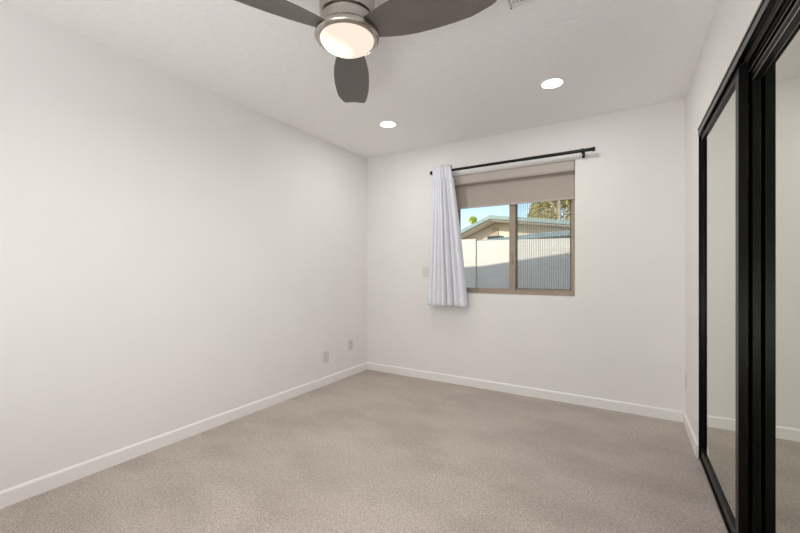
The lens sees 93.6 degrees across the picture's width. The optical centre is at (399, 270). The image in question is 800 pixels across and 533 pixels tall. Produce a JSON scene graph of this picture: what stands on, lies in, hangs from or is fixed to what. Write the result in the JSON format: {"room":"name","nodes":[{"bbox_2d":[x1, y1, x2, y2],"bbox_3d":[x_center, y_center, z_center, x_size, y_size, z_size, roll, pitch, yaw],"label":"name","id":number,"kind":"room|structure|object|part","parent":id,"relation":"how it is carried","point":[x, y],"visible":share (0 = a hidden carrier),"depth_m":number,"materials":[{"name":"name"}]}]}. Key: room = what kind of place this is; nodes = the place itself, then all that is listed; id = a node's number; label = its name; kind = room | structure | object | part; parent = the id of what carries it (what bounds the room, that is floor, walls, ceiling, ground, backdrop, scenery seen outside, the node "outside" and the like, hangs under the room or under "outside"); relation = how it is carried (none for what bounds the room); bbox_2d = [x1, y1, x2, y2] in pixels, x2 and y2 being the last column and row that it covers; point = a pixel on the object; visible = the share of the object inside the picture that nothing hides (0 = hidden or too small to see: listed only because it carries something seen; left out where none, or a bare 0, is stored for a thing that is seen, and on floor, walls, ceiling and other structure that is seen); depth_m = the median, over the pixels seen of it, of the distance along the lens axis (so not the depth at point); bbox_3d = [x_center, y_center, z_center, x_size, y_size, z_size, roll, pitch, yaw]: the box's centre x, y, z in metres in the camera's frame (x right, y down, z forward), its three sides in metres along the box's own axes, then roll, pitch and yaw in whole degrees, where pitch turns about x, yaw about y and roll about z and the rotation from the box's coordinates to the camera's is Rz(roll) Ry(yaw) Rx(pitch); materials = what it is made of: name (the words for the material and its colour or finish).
{"room":"empty bedroom","nodes":[
{"label":"empty bedroom","id":0,"kind":"room"},
{"bbox_2d":[0,2,366,490],"bbox_3d":[-1.669,-0.075,2.382,0.150,2.440,4.729,0,0,31],"label":"wall","id":1,"kind":"structure","parent":0,"point":[175,253],"depth_m":2.35,"materials":[{"name":"white paint"}]},
{"bbox_2d":[0,362,367,508],"bbox_3d":[-1.560,1.104,2.404,0.012,0.081,4.579,0,0,31],"label":"baseboard","id":2,"kind":"structure","parent":1,"relation":"attached to","point":[26,490],"depth_m":2.35,"materials":[{"name":"white paint"}]},
{"bbox_2d":[324,351,328,362],"bbox_3d":[-0.738,0.868,3.768,0.008,0.115,0.070,0,0,31],"label":"blank wall plate","id":3,"kind":"object","parent":1,"relation":"attached to","point":[326,353],"visible":1,"depth_m":3.77,"materials":[{"name":"grey plastic"}]},
{"bbox_2d":[349,339,352,350],"bbox_3d":[-0.536,0.814,4.102,0.008,0.115,0.070,0,0,31],"label":"wall outlet","id":4,"kind":"object","parent":1,"relation":"attached to","point":[350,341],"visible":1,"depth_m":4.10,"materials":[{"name":"grey plastic"}]},
{"bbox_2d":[0,0,717,158],"bbox_3d":[-0.018,-1.355,1.383,4.008,0.120,4.729,0,0,31],"label":"ceiling","id":5,"kind":"structure","parent":0,"point":[479,75],"depth_m":2.32,"materials":[{"name":"white paint"}]},
{"bbox_2d":[235,0,496,102],"bbox_3d":[-0.107,-1.127,1.554,1.111,0.338,1.218,0,0,31],"label":"ceiling fan","id":6,"kind":"object","parent":5,"relation":"hanging from","point":[350,30],"visible":1,"depth_m":1.54,"materials":[{"name":"silver metal"}]},
{"bbox_3d":[-0.554,-1.026,1.412,0.612,0.053,0.182,0,0,-34],"label":"blade","id":7,"kind":"part","parent":6,"relation":"part of","materials":[{"name":"paint"}]},
{"bbox_3d":[-0.229,-0.985,1.635,0.229,0.056,0.229,0,0,31],"label":"lamp shade","id":8,"kind":"part","parent":6,"relation":"part of","materials":[{"name":"white glass"}]},
{"bbox_3d":[-0.259,-1.026,2.027,0.182,0.053,0.612,0,0,-4],"label":"blade","id":9,"kind":"part","parent":6,"relation":"part of","materials":[{"name":"paint"}]},
{"bbox_3d":[0.127,-1.026,1.465,0.618,0.053,0.192,0,0,31],"label":"blade","id":10,"kind":"part","parent":6,"relation":"part of","materials":[{"name":"paint"}]},
{"bbox_2d":[378,120,397,127],"bbox_3d":[-0.106,-1.293,3.325,0.176,0.005,0.176,0,0,31],"label":"recessed light","id":11,"kind":"object","parent":5,"relation":"in","point":[385,123],"visible":1,"depth_m":3.32,"materials":[{"name":"white paint"}]},
{"bbox_2d":[506,0,534,8],"bbox_3d":[0.527,-1.289,1.663,0.175,0.012,0.352,0,0,31],"label":"ceiling vent","id":12,"kind":"object","parent":5,"relation":"in","point":[512,4],"visible":1,"depth_m":1.81,"materials":[{"name":"white metal"}]},
{"bbox_2d":[539,77,565,89],"bbox_3d":[1.052,-1.293,2.601,0.176,0.005,0.176,0,0,31],"label":"recessed light","id":13,"kind":"object","parent":5,"relation":"in","point":[550,83],"visible":1,"depth_m":2.60,"materials":[{"name":"white paint"}]},
{"bbox_2d":[0,369,726,532],"bbox_3d":[-0.018,1.205,1.383,4.008,0.120,4.729,0,0,31],"label":"floor","id":14,"kind":"structure","parent":0,"point":[366,451],"depth_m":2.11,"materials":[{"name":"carpet"}]},
{"bbox_2d":[367,99,684,411],"bbox_3d":[1.244,-0.075,3.470,4.008,2.680,0.150,0,0,31],"label":"wall","id":15,"kind":"structure","parent":0,"point":[621,335],"depth_m":3.23,"materials":[{"name":"white paint"}]},
{"bbox_2d":[423,266,428,276],"bbox_3d":[0.270,0.009,3.966,0.070,0.115,0.010,0,0,31],"label":"light switch","id":16,"kind":"object","parent":15,"relation":"attached to","point":[425,268],"visible":1,"depth_m":3.96,"materials":[{"name":"white plastic"}]},
{"bbox_2d":[430,147,594,174],"bbox_3d":[0.971,-0.984,3.491,1.501,0.060,0.098,0,0,31],"label":"curtain rod","id":17,"kind":"object","parent":15,"relation":"attached to","point":[582,150],"visible":0.92,"depth_m":3.32,"materials":[{"name":"black paint"}]},
{"bbox_2d":[427,165,467,307],"bbox_3d":[0.462,-0.344,3.747,0.438,1.404,0.130,0,0,31],"label":"curtain","id":18,"kind":"object","parent":17,"relation":"hanging from","point":[447,281],"visible":1,"depth_m":3.72,"materials":[{"name":"white fabric"}]},
{"bbox_2d":[455,171,574,295],"bbox_3d":[1.066,-0.363,3.612,1.145,1.180,0.058,0,0,31],"label":"window","id":19,"kind":"structure","parent":15,"relation":"in","point":[513,209],"depth_m":3.58,"materials":[{"name":"brown metal"}]},
{"bbox_3d":[0.849,-0.363,3.732,0.585,1.108,0.018,0,0,31],"label":"sash","id":20,"kind":"part","parent":19,"relation":"part of","materials":[{"name":"clear glass"}]},
{"bbox_2d":[453,160,574,208],"bbox_3d":[1.031,-0.789,3.554,1.133,0.327,0.065,0,0,31],"label":"roller shade","id":21,"kind":"object","parent":19,"relation":"attached to","point":[554,181],"visible":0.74,"depth_m":3.52,"materials":[{"name":"beige fabric"}]},
{"bbox_3d":[1.318,-0.359,3.471,0.476,1.068,0.004,0,0,31],"label":"glass pane","id":22,"kind":"part","parent":19,"relation":"part of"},
{"bbox_3d":[1.324,-0.361,3.486,0.482,1.076,0.007,0,0,31],"label":"screen frame","id":23,"kind":"part","parent":19,"relation":"part of","materials":[{"name":"grey metal"}]},
{"bbox_3d":[1.310,-0.363,3.475,0.522,1.108,0.016,0,0,31],"label":"sash","id":24,"kind":"part","parent":19,"relation":"part of","materials":[{"name":"brown metal"}]},
{"bbox_2d":[367,362,682,421],"bbox_3d":[0.882,1.104,3.595,2.933,0.081,0.012,0,0,31],"label":"baseboard","id":25,"kind":"structure","parent":15,"relation":"attached to","point":[644,410],"depth_m":3.36,"materials":[{"name":"white paint"}]},
{"bbox_2d":[685,0,760,441],"bbox_3d":[1.017,-0.075,0.845,0.120,2.440,4.579,0,0,31],"label":"wall","id":26,"kind":"structure","parent":0,"point":[731,19],"depth_m":2.33,"materials":[{"name":"white paint"}]},
{"bbox_2d":[685,372,686,389],"bbox_3d":[2.106,0.815,2.770,0.008,0.115,0.070,0,0,31],"label":"wall outlet","id":27,"kind":"object","parent":26,"relation":"attached to","point":[685,372],"visible":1,"depth_m":2.75,"materials":[{"name":"white plastic"}]},
{"bbox_2d":[683,411,697,457],"bbox_3d":[1.980,1.104,2.566,0.012,0.081,0.636,0,0,31],"label":"baseboard","id":28,"kind":"structure","parent":26,"relation":"attached to","point":[691,435],"depth_m":2.50,"materials":[{"name":"white paint"}]},
{"bbox_2d":[697,0,794,532],"bbox_3d":[1.437,0.139,1.549,0.125,2.012,1.659,0,0,31],"label":"door track","id":29,"kind":"object","parent":26,"relation":"attached to","point":[769,14],"visible":0.37,"depth_m":1.50,"materials":[{"name":"black metal"}]},
{"bbox_2d":[701,62,748,532],"bbox_3d":[1.601,0.152,1.883,0.030,1.954,0.907,0,0,31],"label":"door","id":30,"kind":"structure","parent":29,"relation":"attached to","point":[725,136],"depth_m":1.75,"materials":[{"name":"black metal"}]},
{"bbox_3d":[1.611,1.102,1.900,0.030,0.054,0.845,0,0,31],"label":"rail","id":31,"kind":"part","parent":30,"relation":"part of","materials":[{"name":"black metal"}]},
{"bbox_3d":[1.611,-0.803,1.900,0.030,0.045,0.845,0,0,31],"label":"rail","id":32,"kind":"part","parent":30,"relation":"part of","materials":[{"name":"black metal"}]},
{"bbox_2d":[703,87,734,522],"bbox_3d":[1.609,0.147,1.901,0.005,1.863,0.853,0,0,31],"label":"mirror","id":33,"kind":"object","parent":30,"relation":"on","point":[719,135],"depth_m":1.84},
{"bbox_3d":[1.421,-0.845,1.559,0.002,0.031,1.659,0,0,31],"label":"guide rail","id":34,"kind":"part","parent":29,"relation":"part of","materials":[{"name":"black metal"}]},
{"bbox_3d":[1.428,-0.796,1.555,0.002,0.003,1.659,0,0,31],"label":"guide rail","id":35,"kind":"part","parent":29,"relation":"part of","materials":[{"name":"black metal"}]},
{"bbox_2d":[749,0,799,532],"bbox_3d":[1.227,0.166,1.184,0.032,1.925,0.776,0,0,31],"label":"door","id":36,"kind":"structure","parent":29,"relation":"attached to","point":[774,80],"depth_m":1.31,"materials":[{"name":"black metal"}]},
{"bbox_3d":[1.222,-0.774,1.175,0.030,0.045,0.696,0,0,31],"label":"rail","id":37,"kind":"part","parent":36,"relation":"part of","materials":[{"name":"black metal"}]},
{"label":"outside","id":38,"kind":"structure","parent":0,"visible":0},
{"bbox_3d":[16.483,1.395,27.247,80.000,0.200,56.311,0,0,31],"label":"ground","id":39,"kind":"structure","parent":38,"visible":0},
{"bbox_2d":[461,239,476,287],"bbox_3d":[-1.930,0.287,10.291,8.000,2.035,0.201,0,0,21],"label":"wall","id":40,"kind":"structure","parent":39,"relation":"on","point":[468,245],"depth_m":8.80,"materials":[{"name":"white paint"}]},
{"bbox_2d":[468,216,477,223],"bbox_3d":[4.859,-1.182,25.104,0.602,4.954,0.658,0,0,31],"label":"treetop","id":41,"kind":"object","parent":39,"relation":"on","point":[472,219],"visible":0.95,"depth_m":25.00,"materials":[{"name":"green plant"}]},
{"bbox_2d":[461,215,569,240],"bbox_3d":[8.026,-0.403,17.035,10.900,3.395,9.540,0,0,31],"label":"neighbor house","id":42,"kind":"structure","parent":39,"relation":"on","point":[491,225],"depth_m":14.39,"materials":[{"name":"beige paint"}]},
{"bbox_2d":[492,228,498,235],"bbox_3d":[3.799,-1.540,14.964,0.250,0.310,0.060,0,0,31],"label":"gable vent","id":43,"kind":"object","parent":42,"relation":"attached to","point":[495,231],"depth_m":14.93,"materials":[{"name":"beige"}]},
{"bbox_2d":[476,238,569,288],"bbox_3d":[6.013,0.305,7.264,9.000,2.000,0.201,0,0,21],"label":"wall","id":44,"kind":"structure","parent":39,"relation":"on","point":[542,263],"depth_m":8.38,"materials":[{"name":"white paint"}]},
{"bbox_2d":[478,230,569,240],"bbox_3d":[4.483,0.080,10.261,4.550,2.430,2.200,0,0,31],"label":"patio cover","id":45,"kind":"object","parent":39,"relation":"on","point":[564,233],"visible":0.1,"depth_m":9.58,"materials":[{"name":"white metal"}]},
{"bbox_2d":[487,235,503,238],"bbox_3d":[2.738,-0.924,10.756,0.390,0.112,0.360,0,0,31],"label":"cooler","id":46,"kind":"object","parent":45,"relation":"on","point":[498,236],"visible":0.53,"depth_m":10.61,"materials":[{"name":"grey metal"}]},
{"bbox_2d":[488,236,499,238],"bbox_3d":[2.647,-0.925,10.606,0.350,0.080,0.010,0,0,31],"label":"grille","id":47,"kind":"object","parent":46,"relation":"attached to","point":[489,237],"depth_m":10.61,"materials":[{"name":"grey metal"}]},
{"bbox_2d":[527,199,569,219],"bbox_3d":[10.526,-2.411,23.320,5.147,7.417,2.092,0,0,31],"label":"tree","id":48,"kind":"object","parent":39,"relation":"on","point":[545,210],"visible":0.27,"depth_m":23.52,"materials":[{"name":"green plant"}]}
]}

